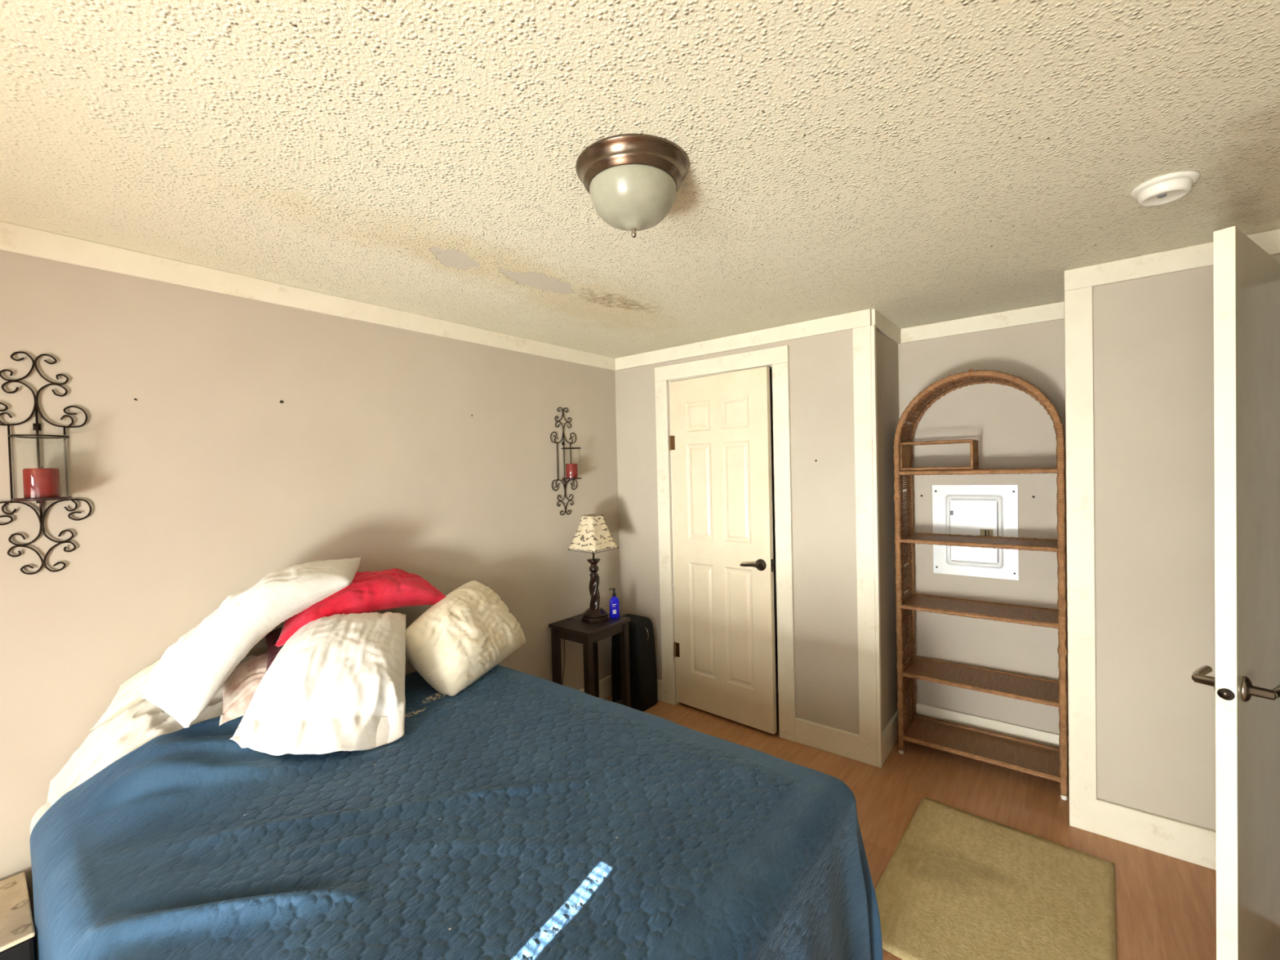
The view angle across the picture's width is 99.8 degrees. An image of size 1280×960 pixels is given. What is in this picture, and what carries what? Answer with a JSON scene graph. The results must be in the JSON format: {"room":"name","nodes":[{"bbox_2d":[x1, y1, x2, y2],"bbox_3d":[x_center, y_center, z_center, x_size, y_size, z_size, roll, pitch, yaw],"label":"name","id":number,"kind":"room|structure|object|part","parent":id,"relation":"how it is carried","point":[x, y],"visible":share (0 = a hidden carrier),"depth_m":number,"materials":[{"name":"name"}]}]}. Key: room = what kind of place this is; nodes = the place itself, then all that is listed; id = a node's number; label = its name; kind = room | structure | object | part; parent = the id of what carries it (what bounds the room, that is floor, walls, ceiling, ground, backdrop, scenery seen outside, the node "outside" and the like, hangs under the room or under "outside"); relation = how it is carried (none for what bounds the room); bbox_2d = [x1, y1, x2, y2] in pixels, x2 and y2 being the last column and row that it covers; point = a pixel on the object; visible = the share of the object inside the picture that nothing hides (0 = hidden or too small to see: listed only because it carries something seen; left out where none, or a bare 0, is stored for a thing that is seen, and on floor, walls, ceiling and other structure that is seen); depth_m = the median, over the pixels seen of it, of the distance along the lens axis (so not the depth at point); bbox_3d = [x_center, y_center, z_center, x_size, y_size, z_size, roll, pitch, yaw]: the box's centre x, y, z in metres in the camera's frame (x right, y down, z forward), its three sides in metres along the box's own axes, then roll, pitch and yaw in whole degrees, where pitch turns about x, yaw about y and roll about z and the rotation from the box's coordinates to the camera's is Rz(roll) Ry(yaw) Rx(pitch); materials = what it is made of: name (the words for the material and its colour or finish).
{"room":"bedroom","nodes":[
{"label":"bedroom","id":0,"kind":"room"},
{"bbox_2d":[0,250,621,938],"bbox_3d":[-1.451,0.369,2.162,0.100,2.280,5.360,-1,1,38],"label":"wall","id":1,"kind":"structure","parent":0,"point":[204,486],"depth_m":2.00,"materials":[{"name":"beige paint"}]},
{"bbox_2d":[0,351,91,574],"bbox_3d":[-1.762,-0.050,1.586,0.133,0.663,0.216,-1,1,38],"label":"wall sconce","id":2,"kind":"object","parent":1,"relation":"attached to","point":[37,426],"visible":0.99,"depth_m":1.62,"materials":[{"name":"grey metal"}]},
{"bbox_2d":[22,465,60,497],"bbox_3d":[-1.756,0.004,1.584,0.072,0.093,0.072,-1,1,38],"label":"candle","id":3,"kind":"object","parent":2,"relation":"on","point":[41,482],"visible":0.99,"depth_m":1.56,"materials":[{"name":"red wax"}]},
{"bbox_2d":[11,496,72,507],"bbox_3d":[-1.756,0.067,1.586,0.125,0.031,0.122,-1,1,38],"label":"tray","id":4,"kind":"object","parent":2,"relation":"on","point":[41,501],"depth_m":1.58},
{"bbox_2d":[0,221,615,370],"bbox_3d":[-1.599,-0.721,1.893,0.018,0.082,4.619,-1,1,38],"label":"trim","id":5,"kind":"structure","parent":1,"relation":"attached to","point":[14,238],"depth_m":2.03,"materials":[{"name":"beige paint"}]},
{"bbox_2d":[550,407,582,515],"bbox_3d":[-0.420,-0.115,3.283,0.133,0.663,0.216,-1,1,38],"label":"wall sconce","id":6,"kind":"object","parent":1,"relation":"attached to","point":[564,478],"visible":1,"depth_m":3.31,"materials":[{"name":"grey metal"}]},
{"bbox_2d":[565,462,577,477],"bbox_3d":[-0.415,-0.060,3.280,0.072,0.093,0.072,-1,1,38],"label":"candle","id":7,"kind":"object","parent":6,"relation":"on","point":[571,469],"visible":0.96,"depth_m":3.25,"materials":[{"name":"red wax"}]},
{"bbox_2d":[562,477,582,483],"bbox_3d":[-0.414,0.003,3.282,0.125,0.031,0.122,-1,1,38],"label":"tray","id":8,"kind":"object","parent":6,"relation":"on","point":[563,478],"depth_m":3.28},
{"bbox_2d":[578,675,612,699],"bbox_3d":[-1.547,1.451,1.935,0.016,0.132,4.620,-1,1,38],"label":"baseboard","id":9,"kind":"structure","parent":1,"relation":"attached to","point":[605,684],"depth_m":3.59,"materials":[{"name":"beige paint"}]},
{"bbox_2d":[0,0,1279,358],"bbox_3d":[0.222,-0.816,0.794,4.440,0.060,5.360,-1,1,38],"label":"ceiling","id":10,"kind":"structure","parent":0,"point":[914,162],"depth_m":1.26,"materials":[{"name":"white paint"}]},
{"bbox_2d":[575,133,688,237],"bbox_3d":[-0.017,-0.703,1.368,0.286,0.176,0.286,-1,1,38],"label":"ceiling light","id":11,"kind":"object","parent":10,"relation":"attached to","point":[633,180],"visible":1,"depth_m":1.28,"materials":[{"name":"white glass"}]},
{"bbox_3d":[-0.017,-0.691,1.368,0.219,0.109,0.219,-1,1,38],"label":"lamp shade","id":12,"kind":"part","parent":11,"relation":"part of","materials":[{"name":"white glass"}]},
{"bbox_2d":[1129,169,1200,206],"bbox_3d":[1.468,-0.810,1.511,0.142,0.040,0.142,-1,1,38],"label":"smoke detector","id":13,"kind":"object","parent":10,"relation":"attached to","point":[1164,188],"visible":1,"depth_m":1.48,"materials":[{"name":"white plastic"}]},
{"bbox_2d":[604,692,1216,959],"bbox_3d":[0.279,1.523,0.838,4.440,0.060,5.360,-1,1,38],"label":"floor","id":14,"kind":"structure","parent":0,"point":[1166,905],"depth_m":2.32,"materials":[{"name":"orange laminate"}]},
{"bbox_2d":[0,871,35,959],"bbox_3d":[-1.853,1.333,1.252,0.350,0.348,0.590,-1,1,38],"label":"nightstand","id":15,"kind":"object","parent":14,"relation":"on","point":[17,931],"visible":1,"depth_m":1.41,"materials":[{"name":"beige wood"}]},
{"bbox_2d":[30,801,50,834],"bbox_3d":[-0.588,1.207,1.582,1.894,0.585,1.482,-1,1,38],"label":"bed","id":16,"kind":"object","parent":14,"relation":"on","point":[38,814],"visible":0.03,"depth_m":1.55,"materials":[{"name":"white fabric"}]},
{"bbox_2d":[46,654,254,806],"bbox_3d":[-1.307,0.829,1.829,0.467,0.366,0.936,-1,1,38],"label":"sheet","id":17,"kind":"object","parent":16,"relation":"on","point":[144,722],"visible":0.2,"depth_m":1.65,"materials":[{"name":"white fabric"}]},
{"bbox_2d":[88,627,276,731],"bbox_3d":[-1.534,0.610,1.839,0.105,0.290,0.499,-1,1,38],"label":"pillow","id":18,"kind":"object","parent":17,"relation":"on","point":[130,693],"visible":0.23,"depth_m":1.71,"materials":[{"name":"beige fabric"}]},
{"bbox_2d":[218,652,267,725],"bbox_3d":[-1.282,0.713,1.921,0.232,0.191,0.410,-1,1,38],"label":"pillow","id":19,"kind":"object","parent":17,"relation":"on","point":[239,688],"visible":0.26,"depth_m":1.81,"materials":[{"name":"white fabric"}]},
{"bbox_2d":[29,664,883,959],"bbox_3d":[-0.487,1.087,1.543,1.854,0.704,1.582,-1,1,38],"label":"quilt","id":20,"kind":"object","parent":16,"relation":"on","point":[514,815],"visible":0.91,"depth_m":1.33,"materials":[{"name":"blue fabric"}]},
{"bbox_2d":[229,612,405,755],"bbox_3d":[-1.101,0.689,1.918,0.493,0.379,0.550,-2,1,-22],"label":"pillow","id":21,"kind":"object","parent":20,"relation":"on","point":[337,683],"visible":1,"depth_m":1.77,"materials":[{"name":"white fabric"}]},
{"bbox_2d":[265,626,284,671],"bbox_3d":[-1.239,0.610,2.023,0.202,0.138,0.350,-1,1,38],"label":"pillow","id":22,"kind":"object","parent":21,"relation":"on","point":[271,638],"visible":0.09,"depth_m":1.93,"materials":[{"name":"red fabric"}]},
{"bbox_2d":[405,580,525,696],"bbox_3d":[-0.760,0.670,2.437,0.305,0.355,0.668,-1,1,14],"label":"pillow","id":23,"kind":"object","parent":20,"relation":"on","point":[468,632],"visible":0.97,"depth_m":2.24,"materials":[{"name":"beige fabric"}]},
{"bbox_2d":[275,568,446,647],"bbox_3d":[-1.128,0.474,2.197,0.243,0.188,0.709,-1,1,38],"label":"pillow","id":24,"kind":"object","parent":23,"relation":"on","point":[368,592],"visible":0.8,"depth_m":2.15,"materials":[{"name":"red fabric"}]},
{"bbox_2d":[141,556,360,728],"bbox_3d":[-1.298,0.517,1.914,0.322,0.424,0.724,-1,1,38],"label":"pillow","id":25,"kind":"object","parent":24,"relation":"on","point":[190,673],"visible":0.98,"depth_m":1.71,"materials":[{"name":"white fabric"}]},
{"bbox_2d":[548,613,631,707],"bbox_3d":[-0.291,1.153,3.246,0.322,0.615,0.379,-1,1,38],"label":"nightstand","id":26,"kind":"object","parent":14,"relation":"on","point":[576,630],"visible":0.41,"depth_m":3.18,"materials":[{"name":"brown wood"}]},
{"bbox_3d":[-0.493,1.170,3.203,0.040,0.593,0.040,-1,1,38],"label":"leg","id":27,"kind":"part","parent":26,"relation":"part of","materials":[{"name":"brown wood"}]},
{"bbox_3d":[-0.287,1.168,3.040,0.040,0.593,0.040,-1,1,38],"label":"leg","id":28,"kind":"part","parent":26,"relation":"part of","materials":[{"name":"brown wood"}]},
{"bbox_2d":[561,514,619,684],"bbox_3d":[-0.305,0.824,3.271,0.274,1.224,0.277,-1,1,38],"label":"table lamp","id":29,"kind":"object","parent":26,"relation":"on","point":[593,534],"visible":0.99,"depth_m":3.23,"materials":[{"name":"beige fabric"}]},
{"bbox_3d":[-0.410,1.136,3.274,0.151,0.604,0.045,-1,1,-4],"label":"cord","id":30,"kind":"part","parent":29,"relation":"part of","materials":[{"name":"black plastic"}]},
{"bbox_3d":[-0.285,0.317,3.266,0.224,0.208,0.224,-1,1,38],"label":"lamp shade","id":31,"kind":"part","parent":29,"relation":"part of","materials":[{"name":"fabric"}]},
{"bbox_3d":[-0.282,0.419,3.268,0.229,0.004,0.229,-1,1,38],"label":"shade trim","id":32,"kind":"part","parent":29,"relation":"part of","materials":[{"name":"beige fabric"}]},
{"bbox_3d":[-0.276,0.683,3.273,0.065,0.212,0.065,-1,1,38],"label":"twisted stem","id":33,"kind":"part","parent":29,"relation":"part of","materials":[{"name":"brown wood"}]},
{"bbox_3d":[-0.295,1.161,3.453,0.040,0.593,0.040,-1,1,38],"label":"leg","id":34,"kind":"part","parent":26,"relation":"part of","materials":[{"name":"brown wood"}]},
{"bbox_2d":[608,587,619,618],"bbox_3d":[-0.159,0.750,3.289,0.064,0.184,0.039,-2,1,-22],"label":"pump bottle","id":35,"kind":"object","parent":26,"relation":"on","point":[614,602],"visible":1,"depth_m":3.27,"materials":[{"name":"blue plastic"}]},
{"bbox_3d":[-0.184,1.345,3.169,0.010,0.030,0.279,-1,1,38],"label":"rail","id":36,"kind":"part","parent":26,"relation":"part of","materials":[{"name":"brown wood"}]},
{"bbox_3d":[-0.089,1.159,3.290,0.040,0.593,0.040,-1,1,38],"label":"leg","id":37,"kind":"part","parent":26,"relation":"part of","materials":[{"name":"brown wood"}]},
{"bbox_2d":[611,613,657,711],"bbox_3d":[-0.037,1.169,3.504,0.281,0.562,0.184,-1,1,38],"label":"suitcase","id":38,"kind":"object","parent":14,"relation":"on","point":[642,660],"visible":0.83,"depth_m":3.41,"materials":[{"name":"black fabric"}]},
{"bbox_2d":[893,368,1068,799],"bbox_3d":[1.698,0.445,2.714,0.706,1.955,0.332,-1,1,38],"label":"shelf unit","id":39,"kind":"object","parent":14,"relation":"on","point":[1047,762],"visible":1,"depth_m":2.71,"materials":[{"name":"wood"}]},
{"bbox_2d":[899,439,978,471],"bbox_3d":[1.540,-0.127,2.782,0.330,0.148,0.204,-1,1,38],"label":"cubby","id":40,"kind":"object","parent":39,"relation":"on","point":[904,447],"visible":1,"depth_m":2.75,"materials":[{"name":"wood"}]},
{"bbox_3d":[1.685,-0.043,2.703,0.650,0.025,0.316,-1,1,38],"label":"shelf rail","id":41,"kind":"part","parent":39,"relation":"part of","materials":[{"name":"wicker"}]},
{"bbox_3d":[1.694,0.307,2.709,0.650,0.025,0.316,-1,1,38],"label":"shelf rail","id":42,"kind":"part","parent":39,"relation":"part of","materials":[{"name":"wicker"}]},
{"bbox_3d":[1.702,0.650,2.716,0.650,0.025,0.316,-1,1,38],"label":"shelf rail","id":43,"kind":"part","parent":39,"relation":"part of","materials":[{"name":"wood"}]},
{"bbox_3d":[1.695,0.308,2.711,0.646,0.010,0.275,-1,1,38],"label":"shelf","id":44,"kind":"part","parent":39,"relation":"part of","materials":[{"name":"brown wood"}]},
{"bbox_3d":[1.711,1.004,2.723,0.650,0.025,0.316,-1,1,38],"label":"shelf rail","id":45,"kind":"part","parent":39,"relation":"part of","materials":[{"name":"wood"}]},
{"bbox_3d":[1.703,0.651,2.717,0.646,0.010,0.275,-1,1,38],"label":"shelf","id":46,"kind":"part","parent":39,"relation":"part of","materials":[{"name":"brown wood"}]},
{"bbox_3d":[1.712,1.005,2.724,0.646,0.010,0.275,-1,1,38],"label":"shelf","id":47,"kind":"part","parent":39,"relation":"part of","materials":[{"name":"brown wood"}]},
{"bbox_3d":[1.720,1.341,2.731,0.646,0.010,0.275,-1,1,38],"label":"shelf","id":48,"kind":"part","parent":39,"relation":"part of","materials":[{"name":"brown wood"}]},
{"bbox_3d":[1.719,1.340,2.729,0.650,0.025,0.316,-1,1,38],"label":"shelf rail","id":49,"kind":"part","parent":39,"relation":"part of","materials":[{"name":"wood"}]},
{"bbox_3d":[1.799,1.318,2.830,0.650,0.014,0.014,-1,1,38],"label":"rail","id":50,"kind":"part","parent":39,"relation":"part of","materials":[{"name":"wood"}]},
{"bbox_2d":[874,796,1116,959],"bbox_3d":[1.223,1.443,1.874,0.647,0.012,0.923,0,1,41],"label":"rug","id":51,"kind":"object","parent":14,"relation":"on","point":[957,884],"visible":0.97,"depth_m":1.87,"materials":[{"name":"beige carpet"}]},
{"bbox_2d":[769,319,1068,736],"bbox_3d":[1.211,0.281,3.408,2.530,2.280,0.100,-1,1,38],"label":"wall","id":52,"kind":"structure","parent":0,"point":[1011,428],"depth_m":2.83,"materials":[{"name":"beige paint"}]},
{"bbox_2d":[932,484,1018,580],"bbox_3d":[1.782,0.272,2.881,0.392,0.492,0.018,-1,1,38],"label":"electrical panel","id":53,"kind":"object","parent":52,"relation":"attached to","point":[984,510],"visible":0.99,"depth_m":2.87,"materials":[{"name":"white metal"}]},
{"bbox_3d":[1.779,0.272,2.879,0.214,0.331,0.004,-1,1,38],"label":"panel door","id":54,"kind":"part","parent":53,"relation":"part of","materials":[{"name":"white metal"}]},
{"bbox_3d":[1.780,0.272,2.879,0.264,0.386,0.013,-1,1,38],"label":"raised frame","id":55,"kind":"part","parent":53,"relation":"part of","materials":[{"name":"white metal"}]},
{"bbox_2d":[900,301,1064,343],"bbox_3d":[1.774,-0.822,2.846,0.732,0.082,0.018,-1,1,38],"label":"trim","id":56,"kind":"structure","parent":52,"relation":"attached to","point":[1055,311],"depth_m":2.81,"materials":[{"name":"beige paint"}]},
{"bbox_2d":[915,702,1068,766],"bbox_3d":[1.827,1.342,2.888,0.733,0.148,0.016,-1,1,38],"label":"baseboard","id":57,"kind":"structure","parent":52,"relation":"attached to","point":[1040,736],"depth_m":2.85,"materials":[{"name":"beige paint"}]},
{"bbox_2d":[614,253,1279,830],"bbox_3d":[1.252,0.288,2.968,3.140,2.280,0.540,-1,1,38],"label":"wall","id":58,"kind":"structure","parent":0,"point":[1153,336],"depth_m":2.13,"materials":[{"name":"beige paint"}]},
{"bbox_2d":[654,380,675,705],"bbox_3d":[0.163,0.406,3.477,0.093,2.078,0.020,-1,1,38],"label":"trim","id":59,"kind":"structure","parent":58,"relation":"attached to","point":[661,388],"depth_m":3.46,"materials":[{"name":"beige paint"}]},
{"bbox_2d":[654,345,789,382],"bbox_3d":[0.453,-0.682,3.206,0.900,0.093,0.020,-1,1,38],"label":"trim","id":60,"kind":"structure","parent":58,"relation":"attached to","point":[780,354],"depth_m":3.16,"materials":[{"name":"beige paint"}]},
{"bbox_2d":[669,366,777,734],"bbox_3d":[0.461,0.399,3.208,0.698,2.044,0.091,0,1,42],"label":"door","id":61,"kind":"structure","parent":58,"relation":"in","point":[720,442],"depth_m":3.19,"materials":[{"name":"beige paint"}]},
{"bbox_3d":[0.633,0.477,3.033,0.141,0.066,0.055,0,1,42],"label":"handle","id":62,"kind":"part","parent":61,"relation":"part of","materials":[{"name":"grey metal"}]},
{"bbox_2d":[668,364,779,734],"bbox_3d":[0.514,0.401,3.269,0.708,2.080,0.090,-1,1,38],"label":"trim","id":63,"kind":"structure","parent":58,"relation":"attached to","point":[771,366],"depth_m":3.44,"materials":[{"name":"beige paint"}]},
{"bbox_2d":[614,308,871,370],"bbox_3d":[0.486,-0.797,3.176,1.662,0.082,0.018,-1,1,38],"label":"trim","id":64,"kind":"structure","parent":58,"relation":"attached to","point":[849,321],"depth_m":3.05,"materials":[{"name":"beige paint"}]},
{"bbox_2d":[657,679,877,766],"bbox_3d":[0.539,1.375,3.217,1.663,0.132,0.018,-1,1,38],"label":"baseboard","id":65,"kind":"structure","parent":58,"relation":"attached to","point":[842,743],"depth_m":2.83,"materials":[{"name":"beige paint"}]},
{"bbox_2d":[772,362,795,742],"bbox_3d":[0.795,0.400,2.976,0.093,2.078,0.020,-1,1,38],"label":"trim","id":66,"kind":"structure","parent":58,"relation":"attached to","point":[780,371],"depth_m":2.97,"materials":[{"name":"beige paint"}]},
{"bbox_2d":[852,324,882,768],"bbox_3d":[1.143,0.337,2.708,0.104,2.198,0.030,-1,1,38],"label":"trim","id":67,"kind":"structure","parent":58,"relation":"attached to","point":[864,362],"depth_m":2.69,"materials":[{"name":"beige paint"}]},
{"bbox_2d":[871,308,901,343],"bbox_3d":[1.318,-0.811,2.874,0.018,0.082,0.540,-1,1,38],"label":"trim","id":68,"kind":"structure","parent":58,"relation":"attached to","point":[882,324],"depth_m":2.82,"materials":[{"name":"beige paint"}]},
{"bbox_2d":[882,709,897,764],"bbox_3d":[1.374,1.356,2.920,0.016,0.142,0.527,-1,1,38],"label":"baseboard","id":69,"kind":"structure","parent":58,"relation":"attached to","point":[890,734],"depth_m":2.83,"materials":[{"name":"beige paint"}]},
{"bbox_2d":[1064,286,1097,800],"bbox_3d":[1.787,0.265,2.188,0.088,2.066,0.018,-1,1,38],"label":"trim","id":70,"kind":"structure","parent":58,"relation":"attached to","point":[1078,303],"depth_m":2.18,"materials":[{"name":"beige paint"}]},
{"bbox_2d":[1069,793,1216,870],"bbox_3d":[2.018,1.357,2.047,0.610,0.140,0.018,-1,1,38],"label":"baseboard","id":71,"kind":"structure","parent":58,"relation":"attached to","point":[1189,842],"depth_m":2.09,"materials":[{"name":"beige paint"}]},
{"bbox_2d":[1064,228,1279,291],"bbox_3d":[1.966,-0.810,2.006,0.610,0.082,0.018,-1,1,38],"label":"trim","id":72,"kind":"structure","parent":58,"relation":"attached to","point":[1201,255],"depth_m":2.03,"materials":[{"name":"beige paint"}]},
{"bbox_3d":[0.844,0.354,0.002,0.100,2.280,4.620,-1,1,38],"label":"wall","id":73,"kind":"structure","parent":0,"visible":0},
{"bbox_2d":[1191,226,1279,959],"bbox_3d":[1.694,0.421,1.465,0.764,2.026,0.154,-2,1,-32],"label":"door","id":74,"kind":"structure","parent":73,"relation":"in","point":[1246,682],"depth_m":1.29,"materials":[{"name":"paint"}]},
{"bbox_3d":[1.440,0.495,1.362,0.147,0.060,0.060,-2,1,-32],"label":"handle","id":75,"kind":"part","parent":74,"relation":"part of","materials":[{"name":"brown metal"}]},
{"bbox_3d":[1.490,0.495,1.282,0.147,0.060,0.060,-2,1,-32],"label":"handle","id":76,"kind":"part","parent":74,"relation":"part of","materials":[{"name":"brown metal"}]}
]}

